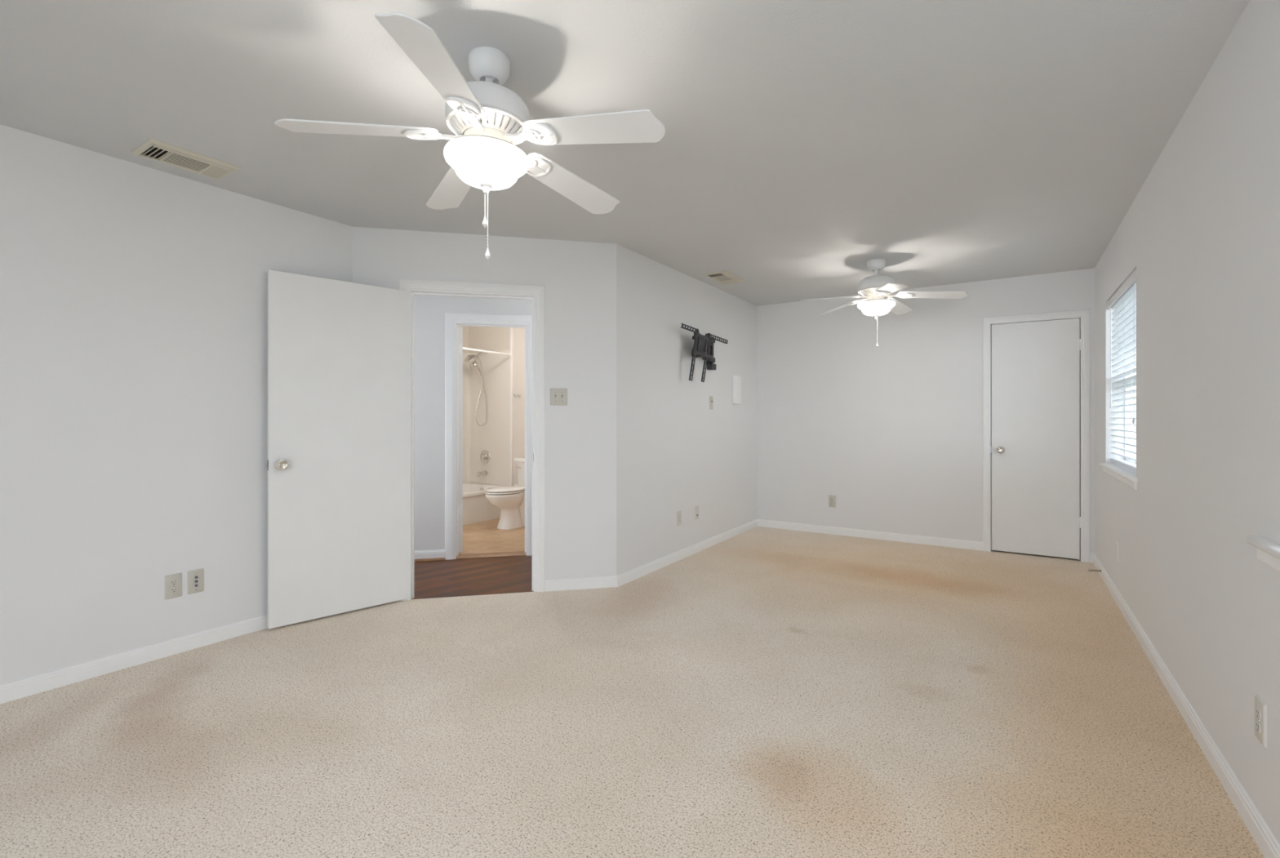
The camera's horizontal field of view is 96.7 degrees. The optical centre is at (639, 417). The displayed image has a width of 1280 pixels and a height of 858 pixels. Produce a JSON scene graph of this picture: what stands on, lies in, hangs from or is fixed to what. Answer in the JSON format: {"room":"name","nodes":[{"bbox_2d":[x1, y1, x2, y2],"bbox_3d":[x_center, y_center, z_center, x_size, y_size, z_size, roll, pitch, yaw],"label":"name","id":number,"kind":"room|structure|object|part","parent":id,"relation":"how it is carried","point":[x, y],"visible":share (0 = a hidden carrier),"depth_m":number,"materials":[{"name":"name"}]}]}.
{"room":"empty bedroom","nodes":[
{"label":"empty bedroom","id":0,"kind":"room"},
{"bbox_2d":[0,124,352,684],"bbox_3d":[-2.946,-0.006,2.107,0.100,2.520,3.838,0,0,33],"label":"wall","id":1,"kind":"structure","parent":0,"point":[133,296],"depth_m":2.74,"materials":[{"name":"paint"}]},
{"bbox_2d":[0,613,266,703],"bbox_3d":[-2.899,1.165,2.076,0.013,0.077,3.838,0,0,33],"label":"baseboard","id":2,"kind":"structure","parent":1,"relation":"attached to","point":[18,689],"depth_m":2.73,"materials":[{"name":"paint"}]},
{"bbox_2d":[164,573,182,599],"bbox_3d":[-2.371,0.859,2.897,0.009,0.122,0.072,0,0,33],"label":"wall outlet","id":3,"kind":"object","parent":1,"relation":"attached to","point":[173,583],"visible":1,"depth_m":2.89,"materials":[{"name":"beige plastic"}]},
{"bbox_2d":[169,586,177,593],"bbox_3d":[-2.369,0.878,2.896,0.004,0.027,0.034,0,0,33],"label":"receptacle","id":4,"kind":"object","parent":3,"relation":"attached to","point":[172,589],"depth_m":2.89,"materials":[{"name":"beige plastic"}]},
{"bbox_2d":[169,579,177,585],"bbox_3d":[-2.369,0.840,2.896,0.004,0.027,0.034,0,0,33],"label":"receptacle","id":5,"kind":"object","parent":3,"relation":"attached to","point":[172,582],"depth_m":2.89,"materials":[{"name":"beige plastic"}]},
{"bbox_2d":[187,568,204,594],"bbox_3d":[-2.316,0.857,2.974,0.016,0.122,0.072,0,0,33],"label":"cable plate","id":6,"kind":"object","parent":1,"relation":"attached to","point":[195,577],"visible":1,"depth_m":2.97,"materials":[{"name":"beige plastic"}]},
{"bbox_2d":[458,325,468,353],"bbox_3d":[-2.959,-0.006,6.308,0.100,2.520,2.780,0,0,33],"label":"wall","id":7,"kind":"structure","parent":0,"point":[465,328],"depth_m":7.33,"materials":[{"name":"paint"}]},
{"bbox_2d":[462,349,510,485],"bbox_3d":[-2.302,0.009,6.520,0.772,1.670,1.510,0,0,33],"label":"shower surround","id":8,"kind":"object","parent":7,"relation":"attached to","point":[493,437],"depth_m":7.16,"materials":[{"name":"white plastic"}]},
{"bbox_2d":[475,471,487,476],"bbox_3d":[-1.986,0.704,7.123,0.065,0.068,0.142,0,0,33],"label":"tub spout","id":9,"kind":"object","parent":8,"relation":"attached to","point":[485,473],"visible":1,"depth_m":7.10,"materials":[{"name":"silver metal"}]},
{"bbox_2d":[480,449,489,463],"bbox_3d":[-1.968,0.498,7.160,0.172,0.172,0.061,0,0,33],"label":"shower valve","id":10,"kind":"object","parent":8,"relation":"attached to","point":[485,455],"visible":1,"depth_m":7.15,"materials":[{"name":"silver metal"}]},
{"bbox_3d":[-1.972,0.510,7.154,0.064,0.088,0.047,0,0,33],"label":"valve handle","id":11,"kind":"part","parent":10,"relation":"part of","materials":[{"name":"silver metal"}]},
{"bbox_2d":[414,294,531,551],"bbox_3d":[-1.572,-0.006,4.937,4.290,2.520,0.115,0,0,-12],"label":"wall","id":12,"kind":"structure","parent":0,"point":[429,310],"depth_m":4.84,"materials":[{"name":"paint"}]},
{"bbox_2d":[414,549,444,561],"bbox_3d":[-2.460,1.169,4.674,1.643,0.085,0.027,0,0,-12],"label":"baseboard","id":13,"kind":"structure","parent":12,"relation":"attached to","point":[439,554],"depth_m":4.82,"materials":[{"name":"paint"}]},
{"bbox_3d":[-2.459,1.202,4.667,1.643,0.019,0.014,0,0,-12],"label":"shoe molding","id":14,"kind":"part","parent":13,"relation":"part of","materials":[{"name":"white wood"}]},
{"bbox_2d":[458,326,462,552],"bbox_3d":[-1.677,0.197,5.266,0.097,1.986,0.580,0,0,-26],"label":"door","id":15,"kind":"structure","parent":12,"relation":"in","point":[460,328],"depth_m":5.01,"materials":[{"name":"paint"}]},
{"bbox_2d":[444,312,531,559],"bbox_3d":[-1.298,0.160,4.989,0.764,2.108,0.134,0,0,-12],"label":"trim","id":16,"kind":"structure","parent":12,"relation":"attached to","point":[452,320],"depth_m":4.89,"materials":[{"name":"paint"}]},
{"bbox_2d":[456,551,525,558],"bbox_3d":[-1.298,1.203,4.994,0.586,0.014,0.119,0,0,-12],"label":"threshold","id":17,"kind":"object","parent":12,"relation":"attached to","point":[517,553],"depth_m":4.97,"materials":[{"name":"brown wood"}]},
{"bbox_2d":[352,226,616,579],"bbox_3d":[-1.026,-0.006,3.926,1.734,2.520,0.110,0,0,-12],"label":"wall","id":18,"kind":"structure","parent":0,"point":[579,278],"depth_m":3.98,"materials":[{"name":"paint"}]},
{"bbox_2d":[266,269,412,629],"bbox_3d":[-1.785,0.180,3.477,0.834,2.020,0.098,0,0,-44],"label":"door","id":19,"kind":"structure","parent":18,"relation":"in","point":[338,465],"depth_m":3.44,"materials":[{"name":"paint"}]},
{"bbox_3d":[-2.021,0.270,3.219,0.064,0.064,0.060,0,0,-44],"label":"knob","id":20,"kind":"part","parent":19,"relation":"part of","materials":[{"name":"silver metal"}]},
{"bbox_2d":[399,278,545,600],"bbox_3d":[-1.132,0.151,3.896,0.948,2.126,0.127,0,0,-12],"label":"trim","id":21,"kind":"structure","parent":18,"relation":"attached to","point":[536,293],"depth_m":3.92,"materials":[{"name":"paint"}]},
{"bbox_2d":[550,388,567,405],"bbox_3d":[-0.564,-0.143,3.960,0.119,0.119,0.019,0,0,-12],"label":"switch plate","id":22,"kind":"object","parent":18,"relation":"attached to","point":[558,397],"visible":1,"depth_m":3.96,"materials":[{"name":"beige plastic"}]},
{"bbox_2d":[545,575,617,591],"bbox_3d":[-0.409,1.165,3.996,0.508,0.077,0.013,0,0,-12],"label":"baseboard","id":23,"kind":"structure","parent":18,"relation":"attached to","point":[571,584],"depth_m":3.99,"materials":[{"name":"paint"}]},
{"bbox_2d":[468,326,524,485],"bbox_3d":[-1.157,-0.006,6.738,2.460,2.520,0.100,0,0,33],"label":"wall","id":24,"kind":"structure","parent":0,"point":[484,338],"depth_m":6.91,"materials":[{"name":"paint"}]},
{"bbox_2d":[463,351,487,426],"bbox_3d":[-2.027,-0.370,7.049,0.160,0.962,0.323,0,0,33],"label":"shower","id":25,"kind":"object","parent":24,"relation":"attached to","point":[469,357],"visible":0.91,"depth_m":7.06,"materials":[{"name":"silver metal"}]},
{"bbox_2d":[510,327,512,485],"bbox_3d":[-1.562,0.004,6.927,0.028,2.400,0.022,0,0,33],"label":"trim","id":26,"kind":"structure","parent":24,"relation":"attached to","point":[511,328],"depth_m":6.92,"materials":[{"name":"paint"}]},
{"bbox_2d":[0,0,1249,306],"bbox_3d":[-0.069,-1.266,2.580,4.419,0.060,7.958,0,0,33],"label":"ceiling","id":27,"kind":"structure","parent":0,"point":[805,144],"depth_m":2.27,"materials":[{"name":"paint"}]},
{"bbox_2d":[130,137,241,179],"bbox_3d":[-2.172,-1.230,2.736,0.245,0.012,0.355,0,0,33],"label":"ceiling vent","id":28,"kind":"object","parent":27,"relation":"in","point":[152,148],"visible":1,"depth_m":2.71,"materials":[{"name":"beige metal"}]},
{"bbox_2d":[274,12,665,260],"bbox_3d":[-0.480,-0.888,1.947,1.183,0.696,1.232,0,0,21],"label":"ceiling fan","id":29,"kind":"object","parent":27,"relation":"hanging from","point":[488,119],"visible":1,"depth_m":1.86,"materials":[{"name":"white plastic"}]},
{"bbox_3d":[-0.914,-0.941,1.860,0.486,0.006,0.143,-4,14,-15],"label":"blade","id":30,"kind":"part","parent":29,"relation":"part of","materials":[{"name":"white wood"}]},
{"bbox_3d":[-0.549,-0.950,1.562,0.143,0.006,0.486,14,4,3],"label":"blade","id":31,"kind":"part","parent":29,"relation":"part of","materials":[{"name":"white wood"}]},
{"bbox_3d":[-0.746,-0.936,2.301,0.143,0.006,0.486,-13,2,-33],"label":"blade","id":32,"kind":"part","parent":29,"relation":"part of","materials":[{"name":"white wood"}]},
{"bbox_3d":[-0.536,-0.742,1.970,0.005,0.094,0.004,0,0,21],"label":"pull chain","id":33,"kind":"part","parent":29,"relation":"part of","materials":[{"name":"white metal"}]},
{"bbox_3d":[-0.528,-0.857,1.965,0.284,0.107,0.284,2,0,21],"label":"lamp shade","id":34,"kind":"part","parent":29,"relation":"part of","materials":[{"name":"white glass"}]},
{"bbox_3d":[-0.524,-0.685,1.959,0.005,0.207,0.004,0,0,21],"label":"pull chain","id":35,"kind":"part","parent":29,"relation":"part of","materials":[{"name":"white metal"}]},
{"bbox_3d":[-0.274,-0.923,2.278,0.143,0.006,0.486,-13,-15,37],"label":"blade","id":36,"kind":"part","parent":29,"relation":"part of","materials":[{"name":"white wood"}]},
{"bbox_3d":[-0.151,-0.920,1.822,0.486,0.006,0.143,8,-10,21],"label":"blade","id":37,"kind":"part","parent":29,"relation":"part of","materials":[{"name":"white wood"}]},
{"bbox_2d":[702,270,745,284],"bbox_3d":[0.747,-1.230,5.031,0.215,0.012,0.430,0,0,33],"label":"ceiling vent","id":38,"kind":"object","parent":27,"relation":"in","point":[724,277],"visible":1,"depth_m":5.00,"materials":[{"name":"beige metal"}]},
{"bbox_2d":[800,258,968,347],"bbox_3d":[1.910,-0.892,4.477,1.160,0.688,1.205,0,0,27],"label":"ceiling fan","id":39,"kind":"object","parent":27,"relation":"hanging from","point":[875,287],"visible":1,"depth_m":4.41,"materials":[{"name":"white plastic"}]},
{"bbox_3d":[1.476,-0.930,4.436,0.476,0.006,0.140,-6,13,-9],"label":"blade","id":40,"kind":"part","parent":39,"relation":"part of","materials":[{"name":"white wood"}]},
{"bbox_3d":[1.686,-0.930,4.849,0.140,0.006,0.476,-13,0,-28],"label":"blade","id":41,"kind":"part","parent":39,"relation":"part of","materials":[{"name":"white wood"}]},
{"bbox_3d":[1.865,-0.859,4.498,0.278,0.105,0.278,0,0,27],"label":"lamp shade","id":42,"kind":"part","parent":39,"relation":"part of","materials":[{"name":"white glass"}]},
{"bbox_3d":[1.805,-0.930,4.109,0.140,0.006,0.476,12,7,7],"label":"blade","id":43,"kind":"part","parent":39,"relation":"part of","materials":[{"name":"white wood"}]},
{"bbox_3d":[2.143,-0.930,4.777,0.140,0.006,0.476,-16,-17,42],"label":"blade","id":44,"kind":"part","parent":39,"relation":"part of","materials":[{"name":"white wood"}]},
{"bbox_3d":[2.217,-0.930,4.320,0.476,0.006,0.140,7,-9,27],"label":"blade","id":45,"kind":"part","parent":39,"relation":"part of","materials":[{"name":"white wood"}]},
{"bbox_2d":[0,518,1264,857],"bbox_3d":[-0.839,1.232,3.494,6.516,0.064,8.458,0,0,33],"label":"floor","id":46,"kind":"structure","parent":0,"point":[757,691],"depth_m":2.21,"materials":[{"name":"beige carpet"}]},
{"bbox_2d":[462,483,503,524],"bbox_3d":[-2.294,1.022,6.513,0.777,0.357,1.497,0,0,33],"label":"bathtub","id":47,"kind":"object","parent":46,"relation":"on","point":[476,507],"visible":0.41,"depth_m":6.54,"materials":[{"name":"ceramic"}]},
{"bbox_2d":[484,457,524,529],"bbox_3d":[-1.375,0.835,6.318,0.484,0.731,0.801,0,0,33],"label":"toilet","id":48,"kind":"object","parent":46,"relation":"on","point":[509,500],"visible":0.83,"depth_m":6.14,"materials":[{"name":"ceramic"}]},
{"bbox_3d":[-1.458,0.803,6.189,0.362,0.014,0.478,0,0,33],"label":"seat","id":49,"kind":"part","parent":48,"relation":"part of","materials":[{"name":"plastic"}]},
{"bbox_3d":[-1.455,0.775,6.193,0.362,0.026,0.478,0,0,33],"label":"lid","id":50,"kind":"part","parent":48,"relation":"part of","materials":[{"name":"plastic"}]},
{"bbox_3d":[-1.220,0.490,6.556,0.484,0.043,0.232,0,0,33],"label":"tank lid","id":51,"kind":"part","parent":48,"relation":"part of","materials":[{"name":"ceramic"}]},
{"bbox_3d":[-1.219,0.662,6.558,0.450,0.304,0.200,0,0,33],"label":"tank","id":52,"kind":"part","parent":48,"relation":"part of","materials":[{"name":"ceramic"}]},
{"bbox_2d":[616,244,756,575],"bbox_3d":[0.555,-0.006,5.263,0.100,2.520,2.814,0,0,33],"label":"wall","id":53,"kind":"structure","parent":0,"point":[675,453],"depth_m":4.77,"materials":[{"name":"paint"}]},
{"bbox_2d":[676,511,681,526],"bbox_3d":[0.335,0.856,4.822,0.009,0.122,0.072,0,0,33],"label":"wall outlet","id":54,"kind":"object","parent":53,"relation":"attached to","point":[679,513],"visible":1,"depth_m":4.82,"materials":[{"name":"beige plastic"}]},
{"bbox_2d":[616,519,757,586],"bbox_3d":[0.568,1.165,5.180,0.013,0.077,2.699,0,0,33],"label":"baseboard","id":55,"kind":"structure","parent":53,"relation":"attached to","point":[624,578],"depth_m":4.82,"materials":[{"name":"paint"}]},
{"bbox_2d":[694,505,698,519],"bbox_3d":[0.512,0.852,5.091,0.016,0.122,0.072,0,0,33],"label":"cable plate","id":56,"kind":"object","parent":53,"relation":"attached to","point":[696,508],"visible":1,"depth_m":5.08,"materials":[{"name":"beige plastic"}]},
{"bbox_2d":[680,323,728,382],"bbox_3d":[0.520,-0.532,4.979,0.150,0.449,0.885,0,0,33],"label":"mount","id":57,"kind":"object","parent":53,"relation":"attached to","point":[703,347],"visible":1,"depth_m":4.96,"materials":[{"name":"black metal"}]},
{"bbox_3d":[0.408,-0.733,4.696,0.022,0.047,0.286,0,0,33],"label":"mounting arm","id":58,"kind":"part","parent":57,"relation":"part of","materials":[{"name":"black metal"}]},
{"bbox_3d":[0.443,-0.421,4.811,0.038,0.227,0.060,0,0,33],"label":"mounting arm","id":59,"kind":"part","parent":57,"relation":"part of","materials":[{"name":"black metal"}]},
{"bbox_3d":[0.523,-0.621,4.907,0.046,0.238,0.277,0,0,33],"label":"head plate","id":60,"kind":"part","parent":57,"relation":"part of","materials":[{"name":"black metal"}]},
{"bbox_3d":[0.534,-0.623,4.901,0.022,0.126,0.155,0,0,33],"label":"head frame","id":61,"kind":"part","parent":57,"relation":"part of","materials":[{"name":"black metal"}]},
{"bbox_3d":[0.579,-0.611,5.089,0.064,0.270,0.456,0,0,28],"label":"swing arm","id":62,"kind":"part","parent":57,"relation":"part of","materials":[{"name":"black metal"}]},
{"bbox_3d":[0.565,-0.417,4.999,0.037,0.217,0.059,0,0,33],"label":"mounting arm","id":63,"kind":"part","parent":57,"relation":"part of","materials":[{"name":"black metal"}]},
{"bbox_3d":[0.704,-0.711,5.152,0.022,0.052,0.396,0,0,33],"label":"mounting arm","id":64,"kind":"part","parent":57,"relation":"part of","materials":[{"name":"black metal"}]},
{"bbox_2d":[709,395,712,408],"bbox_3d":[0.672,-0.136,5.338,0.016,0.122,0.072,0,0,33],"label":"cable plate","id":65,"kind":"object","parent":53,"relation":"attached to","point":[710,397],"visible":1,"depth_m":5.33,"materials":[{"name":"beige plastic"}]},
{"bbox_2d":[732,374,741,404],"bbox_3d":[0.989,-0.281,5.800,0.045,0.290,0.155,0,0,33],"label":"wall box","id":66,"kind":"object","parent":53,"relation":"attached to","point":[736,380],"visible":1,"depth_m":5.74,"materials":[{"name":"white plastic"}]},
{"bbox_2d":[756,268,1094,553],"bbox_3d":[2.564,-0.006,5.568,2.943,2.520,0.120,0,0,33],"label":"wall","id":67,"kind":"structure","parent":0,"point":[892,430],"depth_m":5.58,"materials":[{"name":"paint"}]},
{"bbox_2d":[828,494,835,506],"bbox_3d":[1.980,0.864,5.870,0.072,0.122,0.009,0,0,33],"label":"wall outlet","id":68,"kind":"object","parent":67,"relation":"attached to","point":[832,499],"visible":1,"depth_m":5.87,"materials":[{"name":"beige plastic"}]},
{"bbox_2d":[757,519,983,551],"bbox_3d":[2.198,1.165,5.726,2.158,0.077,0.013,0,0,33],"label":"baseboard","id":69,"kind":"structure","parent":67,"relation":"attached to","point":[945,542],"depth_m":5.63,"materials":[{"name":"paint"}]},
{"bbox_2d":[991,318,1080,559],"bbox_3d":[3.420,0.179,4.930,0.669,2.023,0.095,0,0,33],"label":"door","id":70,"kind":"structure","parent":67,"relation":"in","point":[1035,448],"depth_m":4.93,"materials":[{"name":"paint"}]},
{"bbox_3d":[3.200,0.290,5.051,0.064,0.064,0.060,0,0,33],"label":"knob","id":71,"kind":"part","parent":70,"relation":"part of","materials":[{"name":"silver metal"}]},
{"bbox_2d":[982,308,1089,562],"bbox_3d":[3.449,0.156,4.986,0.762,2.116,0.136,0,0,33],"label":"trim","id":72,"kind":"structure","parent":67,"relation":"attached to","point":[1083,314],"depth_m":4.88,"materials":[{"name":"paint"}]},
{"bbox_2d":[1089,552,1093,562],"bbox_3d":[3.751,1.165,4.721,0.030,0.077,0.013,0,0,33],"label":"baseboard","id":73,"kind":"structure","parent":67,"relation":"attached to","point":[1091,553],"depth_m":4.72,"materials":[{"name":"paint"}]},
{"bbox_2d":[1094,0,1279,844],"bbox_3d":[1.765,-0.006,1.466,0.170,2.520,7.878,0,0,33],"label":"wall","id":74,"kind":"structure","parent":0,"point":[1201,233],"depth_m":1.97,"materials":[{"name":"paint"}]},
{"bbox_2d":[1088,568,1101,572],"bbox_3d":[3.448,1.162,4.320,0.079,0.024,0.018,0,0,33],"label":"door stop","id":75,"kind":"object","parent":74,"relation":"attached to","point":[1089,570],"visible":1,"depth_m":4.31,"materials":[{"name":"gold metal"}]},
{"bbox_2d":[1099,265,1137,489],"bbox_3d":[3.154,-0.226,3.646,0.204,1.261,1.270,0,0,33],"label":"window","id":76,"kind":"structure","parent":74,"relation":"in","point":[1123,474],"depth_m":4.15,"materials":[{"name":"paint"}]},
{"bbox_3d":[3.127,0.347,3.663,0.139,0.022,1.270,0,0,33],"label":"sill","id":77,"kind":"part","parent":76,"relation":"part of","materials":[{"name":"paint"}]},
{"bbox_2d":[1106,269,1136,471],"bbox_3d":[3.135,-0.261,3.667,0.079,1.161,1.181,0,0,33],"label":"window blind","id":78,"kind":"object","parent":76,"relation":"attached to","point":[1124,300],"visible":0.68,"depth_m":3.67,"materials":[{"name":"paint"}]},
{"bbox_3d":[3.383,-0.243,4.027,0.053,1.105,0.002,0,0,33],"label":"ladder cord","id":79,"kind":"part","parent":78,"relation":"part of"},
{"bbox_3d":[3.146,0.309,3.659,0.052,0.021,1.175,0,0,33],"label":"rail","id":80,"kind":"part","parent":78,"relation":"part of","materials":[{"name":"white plastic"}]},
{"bbox_3d":[3.146,-0.243,3.660,0.053,1.105,0.002,0,0,33],"label":"ladder cord","id":81,"kind":"part","parent":78,"relation":"part of","materials":[{"name":"white fabric"}]},
{"bbox_3d":[2.908,-0.373,3.353,0.016,0.830,0.016,0,0,33],"label":"lift cord","id":82,"kind":"part","parent":78,"relation":"part of","materials":[{"name":"white fabric"}]},
{"bbox_3d":[3.210,-0.257,3.618,0.050,1.186,1.183,0,0,33],"label":"frame","id":83,"kind":"part","parent":76,"relation":"part of","materials":[{"name":"paint"}]},
{"bbox_2d":[1093,553,1279,857],"bbox_3d":[1.655,1.165,1.465,0.013,0.077,7.758,0,0,33],"label":"baseboard","id":84,"kind":"structure","parent":74,"relation":"attached to","point":[1266,842],"depth_m":2.02,"materials":[{"name":"paint"}]},
{"bbox_2d":[1254,694,1266,748],"bbox_3d":[1.751,0.857,1.609,0.009,0.122,0.072,0,0,33],"label":"wall outlet","id":85,"kind":"object","parent":74,"relation":"attached to","point":[1260,707],"visible":1,"depth_m":1.60,"materials":[{"name":"white plastic"}]},
{"bbox_2d":[1255,720,1261,733],"bbox_3d":[1.750,0.876,1.610,0.004,0.027,0.034,0,0,33],"label":"receptacle","id":86,"kind":"object","parent":85,"relation":"attached to","point":[1258,723],"depth_m":1.61,"materials":[{"name":"white plastic"}]},
{"bbox_2d":[1255,707,1261,719],"bbox_3d":[1.750,0.838,1.610,0.004,0.027,0.034,0,0,33],"label":"receptacle","id":87,"kind":"object","parent":85,"relation":"attached to","point":[1258,710],"depth_m":1.61,"materials":[{"name":"white plastic"}]},
{"bbox_2d":[1246,535,1279,572],"bbox_3d":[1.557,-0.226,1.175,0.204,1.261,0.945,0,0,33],"label":"window sill","id":88,"kind":"structure","parent":74,"relation":"in","point":[1268,551],"depth_m":1.52,"materials":[{"name":"paint"}]},
{"bbox_3d":[1.530,0.347,1.193,0.139,0.022,0.945,0,0,33],"label":"sill","id":89,"kind":"part","parent":88,"relation":"part of","materials":[{"name":"paint"}]},
{"bbox_3d":[-2.700,-0.006,5.807,0.880,2.520,0.100,0,0,33],"label":"wall","id":90,"kind":"structure","parent":0,"visible":0},
{"bbox_2d":[462,346,512,356],"bbox_3d":[-1.971,-0.764,6.297,0.052,0.052,1.495,0,0,33],"label":"curtain rod","id":91,"kind":"object","parent":90,"relation":"attached to","point":[510,354],"visible":0.44,"depth_m":6.60,"materials":[{"name":"white plastic"}]}
]}

